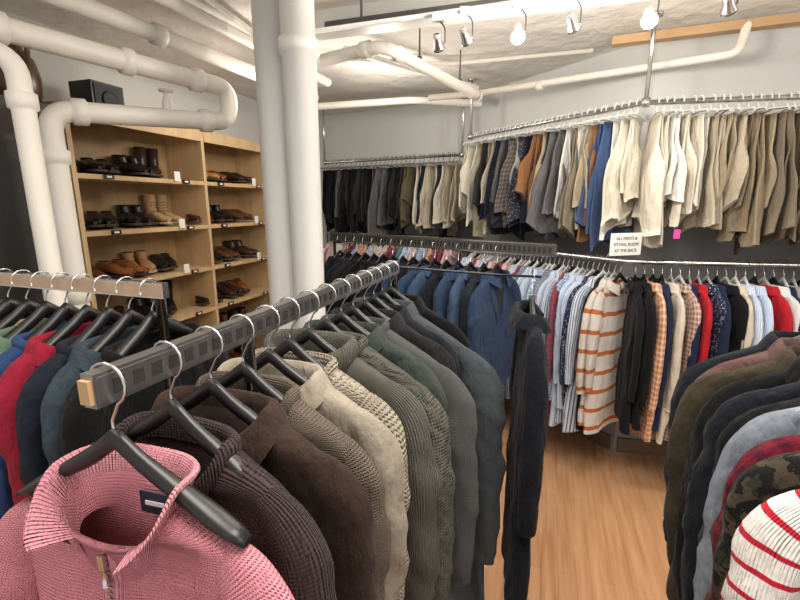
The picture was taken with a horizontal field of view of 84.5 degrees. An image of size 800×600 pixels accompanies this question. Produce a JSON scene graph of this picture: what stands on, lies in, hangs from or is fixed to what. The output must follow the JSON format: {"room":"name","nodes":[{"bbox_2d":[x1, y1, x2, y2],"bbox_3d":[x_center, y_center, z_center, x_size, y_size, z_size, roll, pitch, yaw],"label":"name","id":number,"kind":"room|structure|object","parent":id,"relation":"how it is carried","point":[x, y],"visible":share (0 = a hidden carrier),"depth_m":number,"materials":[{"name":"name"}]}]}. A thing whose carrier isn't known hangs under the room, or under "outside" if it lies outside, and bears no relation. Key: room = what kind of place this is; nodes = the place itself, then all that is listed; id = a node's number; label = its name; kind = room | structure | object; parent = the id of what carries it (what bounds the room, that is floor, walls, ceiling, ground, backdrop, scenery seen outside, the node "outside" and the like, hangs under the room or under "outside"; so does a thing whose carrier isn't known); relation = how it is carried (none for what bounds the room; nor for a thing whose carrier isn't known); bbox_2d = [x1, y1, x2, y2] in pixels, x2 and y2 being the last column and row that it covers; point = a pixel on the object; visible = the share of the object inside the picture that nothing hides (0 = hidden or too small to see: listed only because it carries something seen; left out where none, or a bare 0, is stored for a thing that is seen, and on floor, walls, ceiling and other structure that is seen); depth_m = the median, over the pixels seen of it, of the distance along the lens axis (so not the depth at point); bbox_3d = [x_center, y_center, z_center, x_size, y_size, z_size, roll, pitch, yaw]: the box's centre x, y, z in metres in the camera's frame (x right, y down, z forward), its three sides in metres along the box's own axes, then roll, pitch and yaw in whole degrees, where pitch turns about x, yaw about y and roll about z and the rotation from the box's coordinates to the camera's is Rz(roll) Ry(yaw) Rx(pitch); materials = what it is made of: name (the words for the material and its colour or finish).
{"room":"clothing store","nodes":[
{"label":"clothing store","id":0,"kind":"room"},
{"bbox_2d":[0,9,259,142],"bbox_3d":[-2.087,-0.051,1.891,0.120,2.500,6.589,4,13,18],"label":"wall","id":1,"kind":"structure","parent":0,"point":[55,71],"depth_m":2.76,"materials":[{"name":"paint"}]},
{"bbox_2d":[251,0,295,330],"bbox_3d":[-0.572,-0.114,2.185,0.158,2.500,0.158,0,12,0],"label":"pipe","id":2,"kind":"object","parent":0,"point":[265,13],"depth_m":1.99,"materials":[{"name":"metal"}]},
{"bbox_2d":[278,0,325,328],"bbox_3d":[-0.430,-0.091,2.078,0.168,2.500,0.168,0,12,0],"label":"pipe","id":3,"kind":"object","parent":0,"point":[298,47],"depth_m":1.89,"materials":[{"name":"white metal"}]},
{"bbox_2d":[318,104,458,247],"bbox_3d":[-0.211,-0.631,4.573,1.578,2.500,0.945,0,12,0],"label":"wall","id":4,"kind":"structure","parent":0,"point":[426,129],"depth_m":4.23,"materials":[{"name":"paint"}]},
{"bbox_2d":[0,0,799,116],"bbox_3d":[0.170,-1.260,1.452,6.460,0.050,6.570,0,12,0],"label":"ceiling","id":5,"kind":"structure","parent":0,"point":[545,32],"depth_m":2.45,"materials":[{"name":"paint"}]},
{"bbox_2d":[37,0,318,97],"bbox_3d":[-1.149,-1.170,1.884,0.128,0.101,2.666,6,13,25],"label":"pipe","id":6,"kind":"object","parent":5,"relation":"attached to","point":[158,35],"visible":0.77,"depth_m":1.93,"materials":[{"name":"metal"}]},
{"bbox_2d":[204,0,252,34],"bbox_3d":[-0.906,-1.270,1.759,0.118,0.028,2.694,3,13,15],"label":"conduit pipe","id":7,"kind":"object","parent":5,"relation":"attached to","point":[213,3],"visible":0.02,"depth_m":2.05,"materials":[{"name":"metal"}]},
{"bbox_2d":[152,0,330,86],"bbox_3d":[-0.960,-1.259,1.871,0.088,0.065,2.583,5,13,21],"label":"pipe","id":8,"kind":"object","parent":5,"relation":"attached to","point":[182,7],"visible":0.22,"depth_m":2.02,"materials":[{"name":"metal"}]},
{"bbox_2d":[322,98,464,164],"bbox_3d":[-0.110,-1.495,3.887,1.489,0.520,0.069,7,14,28],"label":"hanging rail","id":9,"kind":"object","parent":5,"relation":"hanging from","point":[462,153],"visible":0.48,"depth_m":3.86,"materials":[{"name":"silver metal"}]},
{"bbox_2d":[320,152,465,237],"bbox_3d":[-0.109,-0.913,3.989,1.456,0.752,0.509,7,14,29],"label":"trousers","id":10,"kind":"object","parent":9,"relation":"hanging from","point":[378,200],"visible":1,"depth_m":3.87,"materials":[{"name":"black fabric"}]},
{"bbox_2d":[318,97,481,109],"bbox_3d":[-0.071,-1.505,3.364,1.389,0.049,0.207,1,12,5],"label":"pipe","id":11,"kind":"object","parent":5,"relation":"attached to","point":[397,100],"visible":0.94,"depth_m":3.32,"materials":[{"name":"metal"}]},
{"bbox_2d":[343,45,478,88],"bbox_3d":[0.125,-1.435,2.759,1.167,0.036,0.036,-11,17,-42],"label":"conduit pipe","id":12,"kind":"object","parent":5,"relation":"attached to","point":[376,58],"visible":0.45,"depth_m":2.60,"materials":[{"name":"metal"}]},
{"bbox_2d":[315,0,552,33],"bbox_3d":[0.750,-1.207,1.627,2.432,0.129,0.020,4,13,19],"label":"track","id":13,"kind":"object","parent":5,"relation":"attached to","point":[361,23],"visible":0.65,"depth_m":1.87,"materials":[{"name":"metal"}]},
{"bbox_2d":[432,13,445,52],"bbox_3d":[0.164,-1.123,1.856,0.058,0.147,0.073,0,12,0],"label":"track spotlight","id":14,"kind":"object","parent":13,"relation":"attached to","point":[438,46],"visible":1,"depth_m":1.84,"materials":[{"name":"silver metal"}]},
{"bbox_2d":[459,6,473,46],"bbox_3d":[0.271,-1.124,1.815,0.054,0.147,0.073,10,16,39],"label":"track spotlight","id":15,"kind":"object","parent":13,"relation":"attached to","point":[466,39],"visible":1,"depth_m":1.80,"materials":[{"name":"silver metal"}]},
{"bbox_2d":[511,0,526,44],"bbox_3d":[0.469,-1.097,1.739,0.066,0.159,0.062,-9,15,-36],"label":"track spotlight","id":16,"kind":"object","parent":13,"relation":"attached to","point":[518,35],"visible":0.99,"depth_m":1.73,"materials":[{"name":"white metal"}]},
{"bbox_2d":[566,0,581,34],"bbox_3d":[0.661,-1.095,1.677,0.053,0.147,0.073,12,17,44],"label":"track spotlight","id":17,"kind":"object","parent":13,"relation":"attached to","point":[574,26],"visible":1,"depth_m":1.68,"materials":[{"name":"silver metal"}]},
{"bbox_2d":[641,0,659,28],"bbox_3d":[0.908,-1.066,1.594,0.058,0.158,0.078,6,14,25],"label":"track spotlight","id":18,"kind":"object","parent":13,"relation":"attached to","point":[649,20],"visible":1,"depth_m":1.58,"materials":[{"name":"white metal"}]},
{"bbox_2d":[719,0,738,16],"bbox_3d":[1.141,-1.061,1.521,0.073,0.147,0.053,-12,17,-44],"label":"track spotlight","id":19,"kind":"object","parent":13,"relation":"attached to","point":[729,7],"visible":1,"depth_m":1.52,"materials":[{"name":"silver metal"}]},
{"bbox_2d":[417,28,461,80],"bbox_3d":[0.230,-1.359,2.433,0.033,0.171,0.519,8,14,32],"label":"bracket","id":20,"kind":"object","parent":5,"relation":"attached to","point":[419,56],"visible":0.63,"depth_m":2.24,"materials":[{"name":"metal"}]},
{"bbox_2d":[319,40,482,100],"bbox_3d":[0.170,-1.237,2.410,1.201,0.073,0.368,-10,16,-39],"label":"pipe","id":21,"kind":"object","parent":20,"relation":"attached to","point":[366,49],"visible":1,"depth_m":2.12,"materials":[{"name":"metal"}]},
{"bbox_2d":[347,48,592,65],"bbox_3d":[0.333,-1.455,2.658,1.562,0.024,0.186,1,12,5],"label":"conduit pipe","id":22,"kind":"object","parent":5,"relation":"attached to","point":[589,50],"visible":0.8,"depth_m":2.64,"materials":[{"name":"metal"}]},
{"bbox_2d":[314,0,644,40],"bbox_3d":[0.500,-1.280,1.872,2.309,0.090,0.110,4,13,17],"label":"trim","id":23,"kind":"structure","parent":5,"relation":"attached to","point":[387,6],"depth_m":1.98,"materials":[{"name":"paint"}]},
{"bbox_2d":[324,0,509,26],"bbox_3d":[0.675,-1.222,1.751,2.154,0.028,0.024,4,13,17],"label":"trim","id":24,"kind":"structure","parent":23,"relation":"attached to","point":[479,2],"depth_m":1.94,"materials":[{"name":"metal"}]},
{"bbox_2d":[468,10,663,139],"bbox_3d":[0.880,-1.292,2.713,0.070,0.420,1.399,-7,14,-31],"label":"hanging rail","id":25,"kind":"object","parent":5,"relation":"hanging from","point":[645,102],"visible":0.83,"depth_m":2.40,"materials":[{"name":"silver metal"}]},
{"bbox_2d":[459,98,646,251],"bbox_3d":[0.893,-0.754,2.833,0.485,0.775,1.335,-6,14,-28],"label":"trousers","id":26,"kind":"object","parent":25,"relation":"hanging from","point":[581,182],"visible":0.99,"depth_m":2.58,"materials":[{"name":"multicoloured fabric"}]},
{"bbox_2d":[428,21,751,100],"bbox_3d":[0.937,-1.339,2.566,1.754,0.184,0.114,8,15,34],"label":"pipe","id":27,"kind":"object","parent":5,"relation":"attached to","point":[742,40],"visible":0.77,"depth_m":2.38,"materials":[{"name":"metal"}]},
{"bbox_2d":[611,12,799,47],"bbox_3d":[1.510,-1.328,2.168,0.843,0.040,0.060,5,13,22],"label":"trim","id":28,"kind":"structure","parent":5,"relation":"attached to","point":[790,19],"depth_m":2.15,"materials":[{"name":"brown wood"}]},
{"bbox_2d":[650,94,799,104],"bbox_3d":[2.130,-1.136,1.991,1.833,0.420,0.070,2,12,9],"label":"hanging rail","id":29,"kind":"object","parent":5,"relation":"hanging from","point":[788,96],"visible":0.82,"depth_m":2.13,"materials":[{"name":"silver metal"}]},
{"bbox_2d":[632,91,799,254],"bbox_3d":[2.124,-0.588,2.107,1.832,0.792,0.513,2,12,10],"label":"trousers","id":30,"kind":"object","parent":29,"relation":"hanging from","point":[736,175],"visible":0.98,"depth_m":2.11,"materials":[{"name":"beige fabric"}]},
{"bbox_2d":[673,229,680,238],"bbox_3d":[1.310,-0.312,2.081,0.036,0.044,0.004,-4,13,-17],"label":"price tag","id":31,"kind":"object","parent":30,"relation":"attached to","point":[676,235],"visible":1,"depth_m":2.08,"materials":[{"name":"pink paper"}]},
{"bbox_2d":[456,43,658,449],"bbox_3d":[1.021,-0.381,3.420,0.120,2.500,1.728,-7,14,-31],"label":"wall","id":32,"kind":"structure","parent":0,"point":[509,108],"depth_m":2.95,"materials":[{"name":"white paint"}]},
{"bbox_2d":[504,391,611,449],"bbox_3d":[0.963,0.799,3.639,0.016,0.100,1.688,-7,14,-31],"label":"baseboard","id":33,"kind":"structure","parent":32,"relation":"attached to","point":[601,438],"depth_m":2.99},
{"bbox_2d":[484,398,669,599],"bbox_3d":[0.170,1.232,1.990,6.460,0.050,6.570,0,12,0],"label":"floor","id":34,"kind":"structure","parent":0,"point":[599,535],"depth_m":2.23,"materials":[{"name":"laminate"}]},
{"bbox_2d":[0,94,48,303],"bbox_3d":[-1.829,0.198,1.829,0.352,2.040,0.920,4,13,18],"label":"wall","id":35,"kind":"structure","parent":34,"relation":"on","point":[17,248],"depth_m":1.84,"materials":[{"name":"paint"}]},
{"bbox_2d":[0,44,43,101],"bbox_3d":[-1.708,-1.018,1.946,0.188,0.287,0.188,-6,14,-26],"label":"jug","id":36,"kind":"object","parent":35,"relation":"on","point":[36,78],"visible":0.2,"depth_m":1.92,"materials":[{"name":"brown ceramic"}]},
{"bbox_2d":[0,43,67,306],"bbox_3d":[-1.575,0.226,1.473,0.811,2.135,0.089,-8,15,-34],"label":"pipe","id":37,"kind":"object","parent":34,"relation":"on","point":[21,99],"visible":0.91,"depth_m":1.51,"materials":[{"name":"metal"}]},
{"bbox_2d":[0,271,175,389],"bbox_3d":[-1.324,0.599,1.450,1.600,1.417,0.480,4,13,18],"label":"clothes rack","id":38,"kind":"object","parent":34,"relation":"on","point":[159,291],"visible":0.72,"depth_m":1.11,"materials":[{"name":"silver metal"}]},
{"bbox_2d":[0,268,30,319],"bbox_3d":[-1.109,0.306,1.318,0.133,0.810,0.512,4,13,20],"label":"hanger","id":39,"kind":"object","parent":38,"relation":"hanging from","point":[8,304],"visible":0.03,"depth_m":1.24,"materials":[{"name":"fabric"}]},
{"bbox_2d":[0,269,51,328],"bbox_3d":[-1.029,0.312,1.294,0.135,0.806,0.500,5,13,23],"label":"hanger","id":40,"kind":"object","parent":38,"relation":"hanging from","point":[13,318],"visible":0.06,"depth_m":1.21,"materials":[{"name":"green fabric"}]},
{"bbox_2d":[0,271,70,353],"bbox_3d":[-0.965,0.315,1.271,0.135,0.807,0.503,5,13,22],"label":"sweater","id":41,"kind":"object","parent":38,"relation":"hanging from","point":[35,319],"visible":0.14,"depth_m":1.16,"materials":[{"name":"blue fabric"}]},
{"bbox_2d":[0,272,93,518],"bbox_3d":[-0.885,0.324,1.241,0.144,0.812,0.522,4,13,18],"label":"sweater","id":42,"kind":"object","parent":38,"relation":"hanging from","point":[18,342],"visible":0.12,"depth_m":1.07,"materials":[{"name":"blue fabric"}]},
{"bbox_2d":[0,273,114,505],"bbox_3d":[-0.829,0.326,1.224,0.137,0.805,0.484,4,13,17],"label":"sweater","id":43,"kind":"object","parent":38,"relation":"hanging from","point":[39,348],"visible":0.23,"depth_m":1.01,"materials":[{"name":"fabric"}]},
{"bbox_2d":[16,275,135,495],"bbox_3d":[-0.753,0.336,1.205,0.117,0.820,0.512,5,13,21],"label":"denim jacket","id":44,"kind":"object","parent":38,"relation":"hanging from","point":[33,463],"visible":0.23,"depth_m":0.97,"materials":[{"name":"blue fabric"}]},
{"bbox_2d":[40,276,179,465],"bbox_3d":[-0.678,0.335,1.183,0.128,0.804,0.511,5,13,23],"label":"denim jacket","id":45,"kind":"object","parent":38,"relation":"hanging from","point":[86,353],"visible":0.21,"depth_m":0.97,"materials":[{"name":"blue fabric"}]},
{"bbox_2d":[59,278,228,456],"bbox_3d":[-0.614,0.341,1.151,0.132,0.802,0.506,4,13,19],"label":"jacket","id":46,"kind":"object","parent":38,"relation":"hanging from","point":[81,426],"visible":0.24,"depth_m":1.02,"materials":[{"name":"fabric"}]},
{"bbox_2d":[0,11,236,308],"bbox_3d":[-1.429,0.125,1.710,0.259,2.232,1.930,8,15,33],"label":"drain pipe","id":47,"kind":"object","parent":34,"relation":"on","point":[53,118],"visible":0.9,"depth_m":1.80,"materials":[{"name":"metal"}]},
{"bbox_2d":[158,88,173,109],"bbox_3d":[-1.070,-0.909,2.024,0.064,0.112,0.062,0,12,0],"label":"valve","id":48,"kind":"object","parent":47,"relation":"attached to","point":[167,103],"visible":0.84,"depth_m":2.01,"materials":[{"name":"paint"}]},
{"bbox_2d":[41,100,270,347],"bbox_3d":[-1.443,-0.071,3.009,0.318,2.068,1.584,4,13,18],"label":"shoe shelf","id":49,"kind":"object","parent":34,"relation":"on","point":[185,156],"visible":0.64,"depth_m":2.92,"materials":[{"name":"brown wood"}]},
{"bbox_2d":[68,79,124,104],"bbox_3d":[-1.568,-1.046,2.291,0.162,0.140,0.180,4,13,18],"label":"loudspeaker","id":50,"kind":"object","parent":49,"relation":"on","point":[94,91],"visible":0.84,"depth_m":2.22,"materials":[{"name":"black plastic"}]},
{"bbox_2d":[114,305,124,313],"label":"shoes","id":51,"kind":"object","parent":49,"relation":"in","point":[120,309],"depth_m":2.58,"materials":[{"name":"black leather"}]},
{"bbox_2d":[79,146,162,177],"bbox_3d":[-1.599,-0.776,2.414,0.273,0.190,0.847,4,13,18],"label":"shoes","id":52,"kind":"object","parent":49,"relation":"in","point":[123,165],"visible":0.77,"depth_m":2.52,"materials":[{"name":"black leather"}]},
{"bbox_2d":[85,194,181,227],"bbox_3d":[-1.600,-0.504,2.481,0.261,0.190,0.840,4,13,19],"label":"shoes","id":53,"kind":"object","parent":49,"relation":"in","point":[155,206],"visible":0.72,"depth_m":2.59,"materials":[{"name":"black leather"}]},
{"bbox_2d":[91,250,177,277],"bbox_3d":[-1.587,-0.204,2.566,0.269,0.128,0.792,4,13,17],"label":"shoes","id":54,"kind":"object","parent":49,"relation":"in","point":[126,266],"visible":0.74,"depth_m":2.58,"materials":[{"name":"brown leather"}]},
{"bbox_2d":[129,297,155,316],"label":"shoes","id":55,"kind":"object","parent":49,"relation":"in","point":[141,305],"depth_m":2.69,"materials":[{"name":"black leather"}]},
{"bbox_2d":[160,280,176,316],"label":"shoes","id":56,"kind":"object","parent":49,"relation":"in","point":[171,306],"depth_m":2.87,"materials":[{"name":"black leather"}]},
{"bbox_2d":[186,205,253,221],"bbox_3d":[-1.351,-0.633,3.224,0.259,0.128,0.636,4,13,19],"label":"shoes","id":57,"kind":"object","parent":49,"relation":"in","point":[217,214],"visible":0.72,"depth_m":3.23,"materials":[{"name":"red leather"}]},
{"bbox_2d":[195,278,250,304],"bbox_3d":[-1.346,-0.069,3.346,0.270,0.094,0.632,4,13,18],"label":"shoes","id":58,"kind":"object","parent":49,"relation":"in","point":[235,287],"visible":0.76,"depth_m":3.33,"materials":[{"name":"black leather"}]},
{"bbox_2d":[206,170,251,182],"bbox_3d":[-1.335,-0.914,3.199,0.270,0.128,0.574,4,13,18],"label":"shoes","id":59,"kind":"object","parent":49,"relation":"in","point":[212,175],"visible":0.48,"depth_m":3.29,"materials":[{"name":"brown leather"}]},
{"bbox_2d":[219,307,246,322],"bbox_3d":[-1.358,0.190,3.393,0.259,0.128,0.655,4,13,20],"label":"shoes","id":60,"kind":"object","parent":49,"relation":"in","point":[223,317],"visible":0.16,"depth_m":3.56,"materials":[{"name":"brown leather"}]},
{"bbox_2d":[213,240,258,262],"bbox_3d":[-1.328,-0.368,3.323,0.261,0.128,0.578,4,13,18],"label":"shoes","id":61,"kind":"object","parent":49,"relation":"in","point":[232,249],"visible":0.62,"depth_m":3.41,"materials":[{"name":"black leather"}]},
{"bbox_2d":[227,345,256,358],"bbox_3d":[-1.348,0.465,3.449,0.265,0.128,0.663,4,13,19],"label":"shoes","id":62,"kind":"object","parent":49,"relation":"in","point":[236,352],"visible":0.14,"depth_m":3.53,"materials":[{"name":"black leather"}]},
{"bbox_2d":[77,260,398,409],"bbox_3d":[-0.187,0.663,1.171,0.480,1.409,1.124,4,13,18],"label":"clothes rack","id":63,"kind":"object","parent":34,"relation":"on","point":[99,387],"visible":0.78,"depth_m":0.67,"materials":[{"name":"metal"}]},
{"bbox_2d":[0,362,294,599],"bbox_3d":[-0.354,0.458,0.604,0.509,0.785,0.151,3,13,15],"label":"sweater","id":64,"kind":"object","parent":63,"relation":"hanging from","point":[115,517],"visible":1,"depth_m":0.55,"materials":[{"name":"pink fabric"}]},
{"bbox_2d":[89,340,336,599],"bbox_3d":[-0.327,0.431,0.688,0.534,0.767,0.133,4,13,19],"label":"sweater","id":65,"kind":"object","parent":63,"relation":"hanging from","point":[281,527],"visible":0.36,"depth_m":0.59,"materials":[{"name":"brown fabric"}]},
{"bbox_2d":[115,325,376,599],"bbox_3d":[-0.314,0.469,0.779,0.567,0.875,0.137,4,13,18],"label":"coat","id":66,"kind":"object","parent":63,"relation":"hanging from","point":[338,503],"visible":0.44,"depth_m":0.67,"materials":[{"name":"fabric"}]},
{"bbox_2d":[195,314,390,599],"bbox_3d":[-0.278,0.415,0.832,0.543,0.794,0.136,5,13,23],"label":"sweater","id":67,"kind":"object","parent":63,"relation":"hanging from","point":[304,419],"visible":0.17,"depth_m":0.74,"materials":[{"name":"brown fabric"}]},
{"bbox_2d":[217,305,407,599],"bbox_3d":[-0.260,0.413,0.915,0.574,0.824,0.136,3,13,15],"label":"jacket","id":68,"kind":"object","parent":63,"relation":"hanging from","point":[382,447],"visible":0.21,"depth_m":0.82,"materials":[{"name":"fabric"}]},
{"bbox_2d":[255,297,410,599],"bbox_3d":[-0.234,0.373,0.980,0.554,0.774,0.132,5,13,21],"label":"sweater","id":69,"kind":"object","parent":63,"relation":"hanging from","point":[340,381],"visible":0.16,"depth_m":0.88,"materials":[{"name":"beige fabric"}]},
{"bbox_2d":[263,290,442,599],"bbox_3d":[-0.200,0.422,1.063,0.615,0.908,0.135,3,13,15],"label":"sweater","id":70,"kind":"object","parent":63,"relation":"hanging from","point":[425,481],"visible":0.23,"depth_m":0.96,"materials":[{"name":"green fabric"}]},
{"bbox_2d":[303,278,447,413],"bbox_3d":[-0.154,0.377,1.219,0.574,0.882,0.132,4,13,18],"label":"jacket","id":71,"kind":"object","parent":63,"relation":"hanging from","point":[377,338],"visible":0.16,"depth_m":1.11,"materials":[{"name":"fabric"}]},
{"bbox_2d":[298,283,454,599],"bbox_3d":[-0.174,0.438,1.146,0.659,0.974,0.143,5,13,22],"label":"sweater","id":72,"kind":"object","parent":63,"relation":"hanging from","point":[439,426],"visible":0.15,"depth_m":1.01,"materials":[{"name":"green fabric"}]},
{"bbox_2d":[329,270,456,374],"bbox_3d":[-0.113,0.347,1.362,0.576,0.884,0.138,3,13,16],"label":"jacket","id":73,"kind":"object","parent":63,"relation":"hanging from","point":[396,320],"visible":0.16,"depth_m":1.25,"materials":[{"name":"fabric"}]},
{"bbox_2d":[321,274,478,599],"bbox_3d":[-0.115,0.433,1.298,0.712,1.029,0.126,4,13,19],"label":"jacket","id":74,"kind":"object","parent":63,"relation":"hanging from","point":[462,416],"visible":0.16,"depth_m":1.16,"materials":[{"name":"fabric"}]},
{"bbox_2d":[342,267,460,378],"bbox_3d":[-0.077,0.329,1.430,0.558,0.878,0.134,5,13,23],"label":"jacket","id":75,"kind":"object","parent":63,"relation":"hanging from","point":[374,300],"visible":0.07,"depth_m":1.32,"materials":[{"name":"fabric"}]},
{"bbox_2d":[362,260,469,348],"bbox_3d":[-0.035,0.292,1.581,0.566,0.874,0.135,3,13,14],"label":"jacket","id":76,"kind":"object","parent":63,"relation":"hanging from","point":[439,321],"visible":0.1,"depth_m":1.47,"materials":[{"name":"fabric"}]},
{"bbox_2d":[352,263,506,599],"bbox_3d":[-0.035,0.460,1.521,0.808,1.175,0.134,6,13,24],"label":"coat","id":77,"kind":"object","parent":63,"relation":"hanging from","point":[479,377],"visible":0.25,"depth_m":1.35,"materials":[{"name":"grey fabric"}]},
{"bbox_2d":[399,266,541,277],"bbox_3d":[0.208,-0.092,1.439,0.490,0.012,0.020,5,13,23],"label":"rack side arm","id":78,"kind":"object","parent":63,"relation":"attached to","point":[402,267],"visible":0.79,"depth_m":1.42},
{"bbox_2d":[501,268,552,599],"bbox_3d":[0.410,0.461,1.469,0.135,1.140,0.448,3,13,14],"label":"coat","id":79,"kind":"object","parent":78,"relation":"hanging from","point":[529,391],"visible":0.99,"depth_m":1.30,"materials":[{"name":"fabric"}]},
{"bbox_2d":[326,231,460,261],"bbox_3d":[-0.110,0.038,4.218,1.479,1.342,0.060,7,14,28],"label":"hanging rail","id":80,"kind":"object","parent":34,"relation":"on","point":[327,232],"visible":0.2,"depth_m":3.93,"materials":[{"name":"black metal"}]},
{"bbox_2d":[323,231,464,264],"bbox_3d":[-0.099,-0.201,4.158,1.387,0.878,0.492,7,14,29],"label":"shirts","id":81,"kind":"object","parent":80,"relation":"hanging from","point":[430,254],"visible":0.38,"depth_m":3.95,"materials":[{"name":"multicoloured fabric"}]},
{"bbox_2d":[329,232,557,256],"bbox_3d":[0.196,0.264,3.031,1.696,1.402,0.481,7,14,30],"label":"clothes rack","id":82,"kind":"object","parent":34,"relation":"on","point":[503,247],"visible":0.88,"depth_m":2.65,"materials":[{"name":"silver metal"}]},
{"bbox_2d":[324,236,521,384],"bbox_3d":[0.055,0.022,2.948,1.418,0.854,0.551,10,15,37],"label":"shirts","id":83,"kind":"object","parent":82,"relation":"on","point":[480,306],"visible":0.49,"depth_m":2.57,"materials":[{"name":"blue fabric"}]},
{"bbox_2d":[465,251,799,267],"bbox_3d":[1.613,0.393,2.648,2.924,1.312,0.663,7,14,30],"label":"hanging rail","id":84,"kind":"object","parent":34,"relation":"on","point":[598,258],"visible":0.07,"depth_m":2.32,"materials":[{"name":"silver metal"}]},
{"bbox_2d":[461,250,630,434],"bbox_3d":[0.885,0.175,3.021,0.497,1.073,1.304,-7,14,-31],"label":"shirts","id":85,"kind":"object","parent":84,"relation":"hanging from","point":[584,310],"visible":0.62,"depth_m":2.51,"materials":[{"name":"multicoloured fabric"}]},
{"bbox_2d":[605,233,642,257],"bbox_3d":[1.089,-0.275,2.260,0.190,0.147,0.185,-4,13,-17],"label":"paper sign","id":86,"kind":"object","parent":84,"relation":"attached to","point":[621,244],"visible":1,"depth_m":2.17,"materials":[{"name":"white paper"}]},
{"bbox_2d":[614,257,799,443],"bbox_3d":[2.113,0.323,2.322,1.796,1.066,0.494,2,12,10],"label":"shirts","id":87,"kind":"object","parent":84,"relation":"hanging from","point":[670,326],"visible":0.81,"depth_m":2.24,"materials":[{"name":"multicoloured fabric"}]},
{"bbox_3d":[0.834,0.736,0.839,0.855,1.407,1.061,0,12,0],"label":"clothes rack","id":88,"kind":"object","parent":34,"relation":"on","visible":0},
{"bbox_2d":[663,346,799,599],"bbox_3d":[0.935,0.425,0.976,0.595,0.877,0.144,8,14,31],"label":"jacket","id":89,"kind":"object","parent":88,"relation":"hanging from","point":[695,396],"visible":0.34,"depth_m":1.06,"materials":[{"name":"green fabric"}]},
{"bbox_2d":[663,331,799,565],"bbox_3d":[1.005,0.388,1.092,0.602,0.854,0.142,5,13,22],"label":"jacket","id":90,"kind":"object","parent":88,"relation":"hanging from","point":[692,373],"visible":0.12,"depth_m":1.13,"materials":[{"name":"fabric"}]},
{"bbox_2d":[672,355,799,599],"bbox_3d":[0.901,0.424,0.915,0.535,0.850,0.141,6,14,26],"label":"jacket","id":91,"kind":"object","parent":88,"relation":"hanging from","point":[791,373],"visible":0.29,"depth_m":0.97,"materials":[{"name":"fabric"}]},
{"bbox_2d":[680,379,799,599],"bbox_3d":[0.866,0.469,0.849,0.530,0.910,0.164,5,13,24],"label":"jacket","id":92,"kind":"object","parent":88,"relation":"hanging from","point":[701,472],"visible":0.36,"depth_m":0.93,"materials":[{"name":"fabric"}]},
{"bbox_2d":[693,406,799,599],"bbox_3d":[0.814,0.460,0.753,0.496,0.852,0.149,7,14,31],"label":"jacket","id":93,"kind":"object","parent":88,"relation":"hanging from","point":[785,422],"visible":0.36,"depth_m":0.82,"materials":[{"name":"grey fabric"}]},
{"bbox_2d":[695,338,799,380],"bbox_3d":[0.968,0.431,1.045,0.540,0.919,0.154,6,14,27],"label":"jacket","id":94,"kind":"object","parent":88,"relation":"hanging from","point":[780,344],"visible":0.12,"depth_m":1.04,"materials":[{"name":"brown fabric"}]},
{"bbox_2d":[698,397,799,544],"bbox_3d":[0.852,0.461,0.805,0.502,0.871,0.153,6,14,26],"label":"jacket","id":95,"kind":"object","parent":88,"relation":"hanging from","point":[736,424],"visible":0.19,"depth_m":0.83,"materials":[{"name":"fabric"}]},
{"bbox_2d":[704,435,799,599],"bbox_3d":[0.787,0.503,0.690,0.526,0.909,0.152,5,13,23],"label":"plaid shirt","id":96,"kind":"object","parent":88,"relation":"hanging from","point":[785,444],"visible":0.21,"depth_m":0.72,"materials":[{"name":"red fabric"}]},
{"bbox_2d":[712,451,799,599],"bbox_3d":[0.766,0.504,0.629,0.537,0.886,0.144,6,13,25],"label":"jacket","id":97,"kind":"object","parent":88,"relation":"hanging from","point":[768,478],"visible":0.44,"depth_m":0.69,"materials":[{"name":"green fabric"}]},
{"bbox_2d":[721,489,799,599],"bbox_3d":[0.719,0.505,0.553,0.534,0.850,0.148,6,13,24],"label":"striped sweater","id":98,"kind":"object","parent":88,"relation":"hanging from","point":[765,547],"visible":1,"depth_m":0.60,"materials":[{"name":"white fabric"}]},
{"bbox_2d":[613,28,799,450],"bbox_3d":[2.421,-0.193,2.548,2.013,2.500,0.120,2,12,10],"label":"wall","id":99,"kind":"structure","parent":0,"point":[769,61],"depth_m":2.42,"materials":[{"name":"paint"}]},
{"bbox_2d":[616,437,667,455],"bbox_3d":[2.409,0.994,2.736,1.973,0.100,0.016,2,12,10],"label":"baseboard","id":100,"kind":"structure","parent":99,"relation":"attached to","point":[624,445],"depth_m":2.88,"materials":[{"name":"paint"}]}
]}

